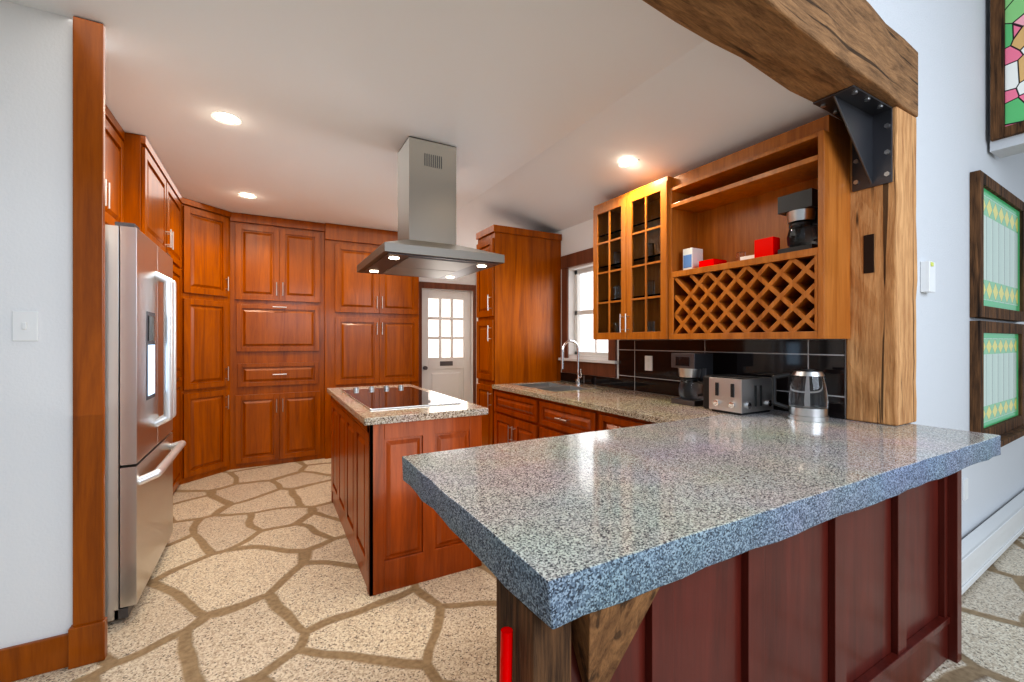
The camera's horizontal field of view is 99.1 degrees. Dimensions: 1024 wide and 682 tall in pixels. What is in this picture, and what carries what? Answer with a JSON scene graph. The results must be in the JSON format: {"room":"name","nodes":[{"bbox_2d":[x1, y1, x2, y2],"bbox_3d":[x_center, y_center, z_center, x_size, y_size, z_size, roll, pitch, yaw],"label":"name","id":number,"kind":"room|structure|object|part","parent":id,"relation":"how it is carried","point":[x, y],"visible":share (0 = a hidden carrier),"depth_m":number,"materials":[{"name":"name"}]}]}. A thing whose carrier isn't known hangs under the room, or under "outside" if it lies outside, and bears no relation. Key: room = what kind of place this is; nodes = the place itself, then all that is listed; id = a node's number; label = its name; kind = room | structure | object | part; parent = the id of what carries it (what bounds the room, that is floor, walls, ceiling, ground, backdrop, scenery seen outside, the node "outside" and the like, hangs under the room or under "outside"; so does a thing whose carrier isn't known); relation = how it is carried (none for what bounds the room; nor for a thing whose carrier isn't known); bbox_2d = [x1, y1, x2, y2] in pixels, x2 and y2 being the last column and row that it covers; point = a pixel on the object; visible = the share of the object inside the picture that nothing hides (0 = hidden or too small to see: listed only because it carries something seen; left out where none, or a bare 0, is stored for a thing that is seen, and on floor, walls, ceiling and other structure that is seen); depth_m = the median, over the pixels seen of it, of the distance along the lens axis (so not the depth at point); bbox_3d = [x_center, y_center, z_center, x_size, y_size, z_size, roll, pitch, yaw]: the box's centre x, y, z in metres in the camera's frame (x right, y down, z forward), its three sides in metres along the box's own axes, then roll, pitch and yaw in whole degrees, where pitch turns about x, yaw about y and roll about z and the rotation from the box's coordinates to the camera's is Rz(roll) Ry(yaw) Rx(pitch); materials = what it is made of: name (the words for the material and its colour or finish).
{"room":"kitchen","nodes":[
{"label":"kitchen","id":0,"kind":"room"},
{"bbox_2d":[0,0,72,648],"bbox_3d":[-3.682,-0.500,0.804,4.355,3.600,0.197,0,0,-29],"label":"wall","id":1,"kind":"structure","parent":0,"point":[36,275],"depth_m":1.70,"materials":[{"name":"white paint"}]},
{"bbox_2d":[12,311,37,340],"bbox_3d":[-1.883,-0.058,1.688,0.070,0.115,0.015,0,0,-29],"label":"light switch","id":2,"kind":"object","parent":1,"relation":"attached to","point":[24,325],"visible":1,"depth_m":1.69,"materials":[{"name":"white plastic"}]},
{"bbox_2d":[0,633,67,681],"bbox_3d":[-3.651,1.235,0.698,4.308,0.130,0.017,0,0,-29],"label":"baseboard","id":3,"kind":"structure","parent":1,"relation":"attached to","point":[31,659],"depth_m":1.69,"materials":[{"name":"brown wood"}]},
{"bbox_2d":[68,16,106,669],"bbox_3d":[-1.715,0.002,1.767,0.110,2.597,0.039,0,0,-29],"label":"door frame","id":4,"kind":"structure","parent":1,"relation":"attached to","point":[87,637],"depth_m":1.76,"materials":[{"name":"brown wood"}]},
{"bbox_2d":[105,104,108,224],"bbox_3d":[-2.311,-0.964,2.005,0.521,0.666,0.516,0,0,-29],"label":"upper cabinet","id":5,"kind":"object","parent":1,"relation":"attached to","point":[106,108],"depth_m":2.42,"materials":[{"name":"brown wood"}]},
{"bbox_2d":[109,110,124,224],"bbox_3d":[-2.508,-0.964,2.357,0.521,0.666,0.517,0,0,-29],"label":"upper cabinet","id":6,"kind":"object","parent":1,"relation":"attached to","point":[116,133],"depth_m":2.58,"materials":[{"name":"brown wood"}]},
{"bbox_2d":[125,132,168,253],"bbox_3d":[-2.757,0.002,2.904,0.621,2.596,0.680,0,0,-29],"label":"upper cabinet","id":7,"kind":"object","parent":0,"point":[146,178],"depth_m":2.80,"materials":[{"name":"brown wood"}]},
{"bbox_2d":[5,0,837,248],"bbox_3d":[-2.541,-1.150,2.220,7.730,0.300,5.165,0,0,-29],"label":"ceiling","id":8,"kind":"structure","parent":0,"point":[545,115],"depth_m":2.30,"materials":[{"name":"white paint"}]},
{"bbox_2d":[211,111,241,124],"bbox_3d":[-1.661,-1.296,2.542,0.148,0.005,0.148,0,0,-29],"label":"recessed light","id":9,"kind":"object","parent":8,"relation":"in","point":[224,117],"depth_m":2.54,"materials":[{"name":"white"}]},
{"bbox_2d":[238,193,256,198],"bbox_3d":[-2.359,-1.296,3.894,0.148,0.005,0.148,0,0,-29],"label":"recessed light","id":10,"kind":"object","parent":8,"relation":"in","point":[244,195],"depth_m":3.89,"materials":[{"name":"white"}]},
{"bbox_2d":[357,136,504,279],"bbox_3d":[-0.584,-0.892,2.961,0.750,0.810,0.860,0,0,-29],"label":"range hood","id":11,"kind":"object","parent":8,"relation":"hanging from","point":[425,245],"visible":1,"depth_m":2.82,"materials":[{"name":"grey metal"}]},
{"bbox_2d":[618,158,638,167],"bbox_3d":[0.780,-1.174,2.888,0.148,0.005,0.148,0,0,-29],"label":"recessed light","id":12,"kind":"object","parent":8,"relation":"in","point":[627,162],"depth_m":2.87,"materials":[{"name":"white"}]},
{"bbox_2d":[640,0,917,121],"bbox_3d":[-1.390,-1.215,0.120,7.690,0.320,0.220,0,0,-32],"label":"beam","id":13,"kind":"structure","parent":8,"relation":"attached to","point":[812,51],"depth_m":1.64,"materials":[{"name":"brown wood"}]},
{"bbox_2d":[419,272,475,402],"bbox_3d":[-3.800,0.000,4.217,7.480,2.600,0.150,0,0,-29],"label":"wall","id":14,"kind":"structure","parent":0,"point":[469,279],"depth_m":5.93,"materials":[{"name":"white paint"}]},
{"bbox_2d":[422,289,470,402],"bbox_3d":[-0.875,0.309,5.829,0.716,1.971,0.090,0,0,-29],"label":"back door","id":15,"kind":"structure","parent":14,"relation":"in","point":[446,342],"depth_m":5.85,"materials":[{"name":"white paint"}]},
{"bbox_2d":[419,281,475,403],"bbox_3d":[-0.886,0.270,5.806,0.838,2.060,0.120,0,0,-29],"label":"door frame","id":16,"kind":"structure","parent":14,"relation":"attached to","point":[446,286],"depth_m":5.78,"materials":[{"name":"brown wood"}]},
{"bbox_2d":[500,627,512,681],"bbox_3d":[-0.018,0.910,0.760,0.024,0.782,0.075,0,0,17],"label":"handle","id":17,"kind":"object","parent":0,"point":[506,645],"visible":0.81,"depth_m":0.77,"materials":[{"name":"red plastic"}]},
{"bbox_2d":[13,458,1023,681],"bbox_3d":[0.141,1.325,1.797,14.000,0.050,13.000,0,0,-29],"label":"floor","id":18,"kind":"structure","parent":0,"point":[256,575],"depth_m":2.10,"materials":[{"name":"beige stone"}]},
{"bbox_2d":[105,222,185,621],"bbox_3d":[-2.255,0.375,2.268,0.816,1.850,0.890,0,0,-29],"label":"fridge","id":19,"kind":"object","parent":18,"relation":"on","point":[142,450],"visible":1,"depth_m":2.04,"materials":[{"name":"silver metal"}]},
{"bbox_2d":[169,176,184,493],"bbox_3d":[-3.088,0.002,3.498,0.621,2.596,0.680,0,0,-29],"label":"tall cabinet","id":20,"kind":"object","parent":18,"relation":"on","point":[176,201],"depth_m":3.85,"materials":[{"name":"brown wood"}]},
{"bbox_2d":[185,198,232,482],"bbox_3d":[-3.059,0.002,4.209,0.564,2.596,0.534,0,0,-29],"label":"tall cabinet","id":21,"kind":"object","parent":18,"relation":"on","point":[208,229],"depth_m":4.18,"materials":[{"name":"brown wood"}]},
{"bbox_2d":[233,212,324,468],"bbox_3d":[-2.502,0.002,4.697,0.885,2.596,0.271,0,0,-29],"label":"tall cabinet","id":22,"kind":"object","parent":18,"relation":"on","point":[282,325],"depth_m":4.60,"materials":[{"name":"brown wood"}]},
{"bbox_2d":[325,223,418,458],"bbox_3d":[-1.653,0.002,5.171,1.060,2.596,0.271,0,0,-29],"label":"tall cabinet","id":23,"kind":"object","parent":18,"relation":"on","point":[372,320],"depth_m":5.00,"materials":[{"name":"brown wood"}]},
{"bbox_2d":[331,397,481,596],"bbox_3d":[-0.825,0.863,3.044,0.632,0.875,1.540,0,0,-29],"label":"kitchen island","id":24,"kind":"object","parent":18,"relation":"on","point":[399,532],"visible":0.6,"depth_m":2.36,"materials":[{"name":"brown wood"}]},
{"bbox_2d":[327,384,487,425],"bbox_3d":[-0.825,0.405,3.044,0.690,0.039,1.600,0,0,-29],"label":"island countertop","id":25,"kind":"structure","parent":24,"relation":"on","point":[363,415],"depth_m":2.44,"materials":[{"name":"beige stone"}]},
{"bbox_2d":[341,385,460,409],"bbox_3d":[-0.815,0.369,3.027,0.542,0.029,1.092,0,0,-29],"label":"cooktop","id":26,"kind":"object","parent":25,"relation":"in","point":[385,397],"visible":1,"depth_m":2.91,"materials":[{"name":"black glass"}]},
{"bbox_2d":[476,225,561,445],"bbox_3d":[0.051,0.135,4.190,0.776,2.330,0.375,0,0,-29],"label":"pantry cabinet","id":27,"kind":"object","parent":18,"relation":"on","point":[518,315],"visible":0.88,"depth_m":4.03,"materials":[{"name":"brown wood"}]},
{"bbox_2d":[492,381,728,443],"bbox_3d":[0.623,0.843,3.167,0.776,0.915,1.996,0,0,-29],"label":"base cabinet","id":28,"kind":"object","parent":18,"relation":"on","point":[521,413],"depth_m":3.02,"materials":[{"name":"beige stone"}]},
{"bbox_2d":[514,382,590,391],"bbox_3d":[0.335,0.480,3.704,0.392,0.189,0.652,0,0,-29],"label":"sink","id":29,"kind":"object","parent":28,"relation":"in","point":[553,387],"visible":0.25,"depth_m":3.76,"materials":[{"name":"silver metal"}]},
{"bbox_2d":[561,340,581,384],"bbox_3d":[0.525,0.187,3.786,0.207,0.395,0.090,0,0,-29],"label":"faucet","id":30,"kind":"object","parent":28,"relation":"on","point":[578,379],"visible":1,"depth_m":3.82,"materials":[{"name":"silver metal"}]},
{"bbox_2d":[671,353,712,405],"bbox_3d":[1.108,0.229,2.668,0.173,0.310,0.193,0,0,-29],"label":"coffee maker","id":31,"kind":"object","parent":28,"relation":"on","point":[694,369],"visible":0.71,"depth_m":2.62,"materials":[{"name":"grey metal"}]},
{"bbox_2d":[703,374,737,408],"bbox_3d":[1.214,0.289,2.532,0.250,0.189,0.065,0,0,-29],"label":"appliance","id":32,"kind":"object","parent":28,"relation":"on","point":[705,391],"visible":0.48,"depth_m":2.48,"materials":[{"name":"black plastic"}]},
{"bbox_2d":[709,375,772,414],"bbox_3d":[1.251,0.290,2.382,0.292,0.187,0.202,0,0,-29],"label":"toaster","id":33,"kind":"object","parent":28,"relation":"on","point":[740,395],"visible":1,"depth_m":2.31,"materials":[{"name":"silver metal"}]},
{"bbox_2d":[497,470,961,681],"bbox_3d":[0.751,0.884,1.595,2.073,0.831,0.866,0,0,-29],"label":"base cabinet","id":34,"kind":"object","parent":18,"relation":"on","point":[872,593],"visible":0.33,"depth_m":1.29,"materials":[{"name":"red wood"}]},
{"bbox_2d":[402,409,1000,628],"bbox_3d":[0.816,0.426,1.625,2.230,0.082,0.880,0,0,-29],"label":"countertop","id":35,"kind":"structure","parent":34,"relation":"on","point":[554,532],"depth_m":1.16,"materials":[{"name":"grey stone"}]},
{"bbox_2d":[772,369,828,421],"bbox_3d":[1.443,0.262,2.167,0.176,0.245,0.216,0,0,-29],"label":"kettle","id":36,"kind":"object","parent":35,"relation":"on","point":[808,397],"visible":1,"depth_m":2.09,"materials":[{"name":"silver metal"}]},
{"bbox_2d":[845,107,916,425],"bbox_3d":[1.777,-0.338,2.104,0.222,1.443,0.208,0,0,-29],"label":"post","id":37,"kind":"object","parent":35,"relation":"on","point":[881,375],"visible":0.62,"depth_m":2.02,"materials":[{"name":"brown wood"}]},
{"bbox_2d":[813,85,892,191],"bbox_3d":[1.529,-0.889,1.957,0.359,0.338,0.155,0,0,-29],"label":"bracket","id":38,"kind":"object","parent":37,"relation":"attached to","point":[866,117],"visible":1,"depth_m":1.99,"materials":[{"name":"grey metal"}]},
{"bbox_2d":[863,234,873,273],"bbox_3d":[1.679,-0.410,2.055,0.004,0.180,0.040,0,0,-29],"label":"notch","id":39,"kind":"object","parent":37,"relation":"attached to","point":[868,253],"visible":1,"depth_m":2.05,"materials":[{"name":"brown"}]},
{"bbox_2d":[476,219,845,418],"bbox_3d":[0.594,0.000,4.247,0.220,2.600,4.685,0,0,-29],"label":"wall","id":40,"kind":"structure","parent":0,"point":[577,238],"depth_m":4.05,"materials":[{"name":"white paint"}]},
{"bbox_2d":[558,248,618,377],"bbox_3d":[0.709,-0.255,3.896,0.170,1.110,0.780,0,0,-29],"label":"kitchen window","id":41,"kind":"structure","parent":40,"relation":"in","point":[588,345],"depth_m":4.05,"materials":[{"name":"white glass"}]},
{"bbox_2d":[561,340,844,418],"bbox_3d":[1.054,0.189,3.186,0.008,0.389,2.380,0,0,-29],"label":"tile backsplash","id":42,"kind":"structure","parent":40,"relation":"attached to","point":[764,358],"depth_m":2.63,"materials":[{"name":"black tile"}]},
{"bbox_2d":[645,356,652,370],"bbox_3d":[1.014,0.165,3.241,0.008,0.110,0.070,0,0,-29],"label":"outlet","id":43,"kind":"object","parent":42,"relation":"attached to","point":[648,363],"visible":1,"depth_m":3.23,"materials":[{"name":"white plastic"}]},
{"bbox_2d":[661,259,748,338],"bbox_3d":[1.190,-0.237,2.669,0.232,0.397,0.422,0,0,-29],"label":"wine rack","id":44,"kind":"object","parent":40,"relation":"attached to","point":[695,301],"depth_m":2.63,"materials":[{"name":"brown wood"}]},
{"bbox_2d":[729,259,760,338],"bbox_3d":[1.265,-0.237,2.545,0.223,0.397,0.369,0,0,-29],"label":"upper cabinet","id":45,"kind":"object","parent":40,"relation":"attached to","point":[734,266],"depth_m":2.41,"materials":[{"name":"brown wood"}]},
{"bbox_2d":[741,243,850,334],"bbox_3d":[1.437,-0.237,2.227,0.232,0.397,0.386,0,0,-29],"label":"wine rack","id":46,"kind":"object","parent":40,"relation":"attached to","point":[806,291],"depth_m":2.13,"materials":[{"name":"brown wood"}]},
{"bbox_2d":[683,188,817,269],"bbox_3d":[1.320,-0.583,2.440,0.166,0.294,0.778,0,0,-29],"label":"kitchen items","id":47,"kind":"object","parent":46,"relation":"in","point":[799,210],"visible":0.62,"depth_m":2.17,"materials":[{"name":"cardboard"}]},
{"bbox_2d":[864,0,1023,538],"bbox_3d":[0.851,-0.800,1.544,13.000,4.200,0.200,0,0,-32],"label":"wall","id":48,"kind":"structure","parent":0,"point":[949,40],"depth_m":2.42,"materials":[{"name":"white paint"}]},
{"bbox_2d":[920,261,934,292],"bbox_3d":[2.056,-0.315,2.155,0.090,0.150,0.039,0,0,-32],"label":"thermostat","id":49,"kind":"object","parent":48,"relation":"attached to","point":[927,276],"visible":1,"depth_m":2.13,"materials":[{"name":"white plastic"}]},
{"bbox_2d":[963,478,967,500],"bbox_3d":[2.632,0.860,2.534,0.070,0.120,0.007,0,0,-32],"label":"outlet","id":50,"kind":"object","parent":48,"relation":"attached to","point":[965,488],"visible":1,"depth_m":2.52,"materials":[{"name":"white plastic"}]},
{"bbox_2d":[962,491,1023,593],"bbox_3d":[3.817,1.195,3.214,4.200,0.170,0.078,0,0,-32],"label":"baseboard heater","id":51,"kind":"object","parent":48,"relation":"attached to","point":[987,543],"visible":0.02,"depth_m":2.55,"materials":[{"name":"white paint"}]},
{"bbox_2d":[970,320,1023,446],"bbox_3d":[3.216,0.258,2.846,1.190,0.755,0.095,0,0,-32],"label":"stained glass window","id":52,"kind":"structure","parent":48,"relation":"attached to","point":[996,378],"depth_m":2.79,"materials":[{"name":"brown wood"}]},
{"label":"glass","id":53,"kind":"part","parent":52,"relation":"part of","materials":[{"name":"glass"}]},
{"bbox_2d":[970,170,1023,321],"bbox_3d":[3.219,-0.570,2.878,1.170,0.860,0.045,0,0,-32],"label":"stained glass window","id":54,"kind":"structure","parent":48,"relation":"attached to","point":[996,251],"depth_m":2.78,"materials":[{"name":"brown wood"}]},
{"label":"glass","id":55,"kind":"part","parent":54,"relation":"part of","materials":[{"name":"glass"}]},
{"bbox_2d":[990,133,1023,157],"bbox_3d":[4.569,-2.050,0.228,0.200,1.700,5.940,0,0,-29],"label":"window sill","id":56,"kind":"structure","parent":0,"point":[1007,146],"depth_m":2.73,"materials":[{"name":"white paint"}]},
{"bbox_2d":[990,0,1023,141],"bbox_3d":[3.332,-1.780,2.194,0.040,1.040,1.280,0,0,-29],"label":"stained glass window","id":57,"kind":"structure","parent":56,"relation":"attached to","point":[1006,68],"depth_m":2.69,"materials":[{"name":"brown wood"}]}
]}

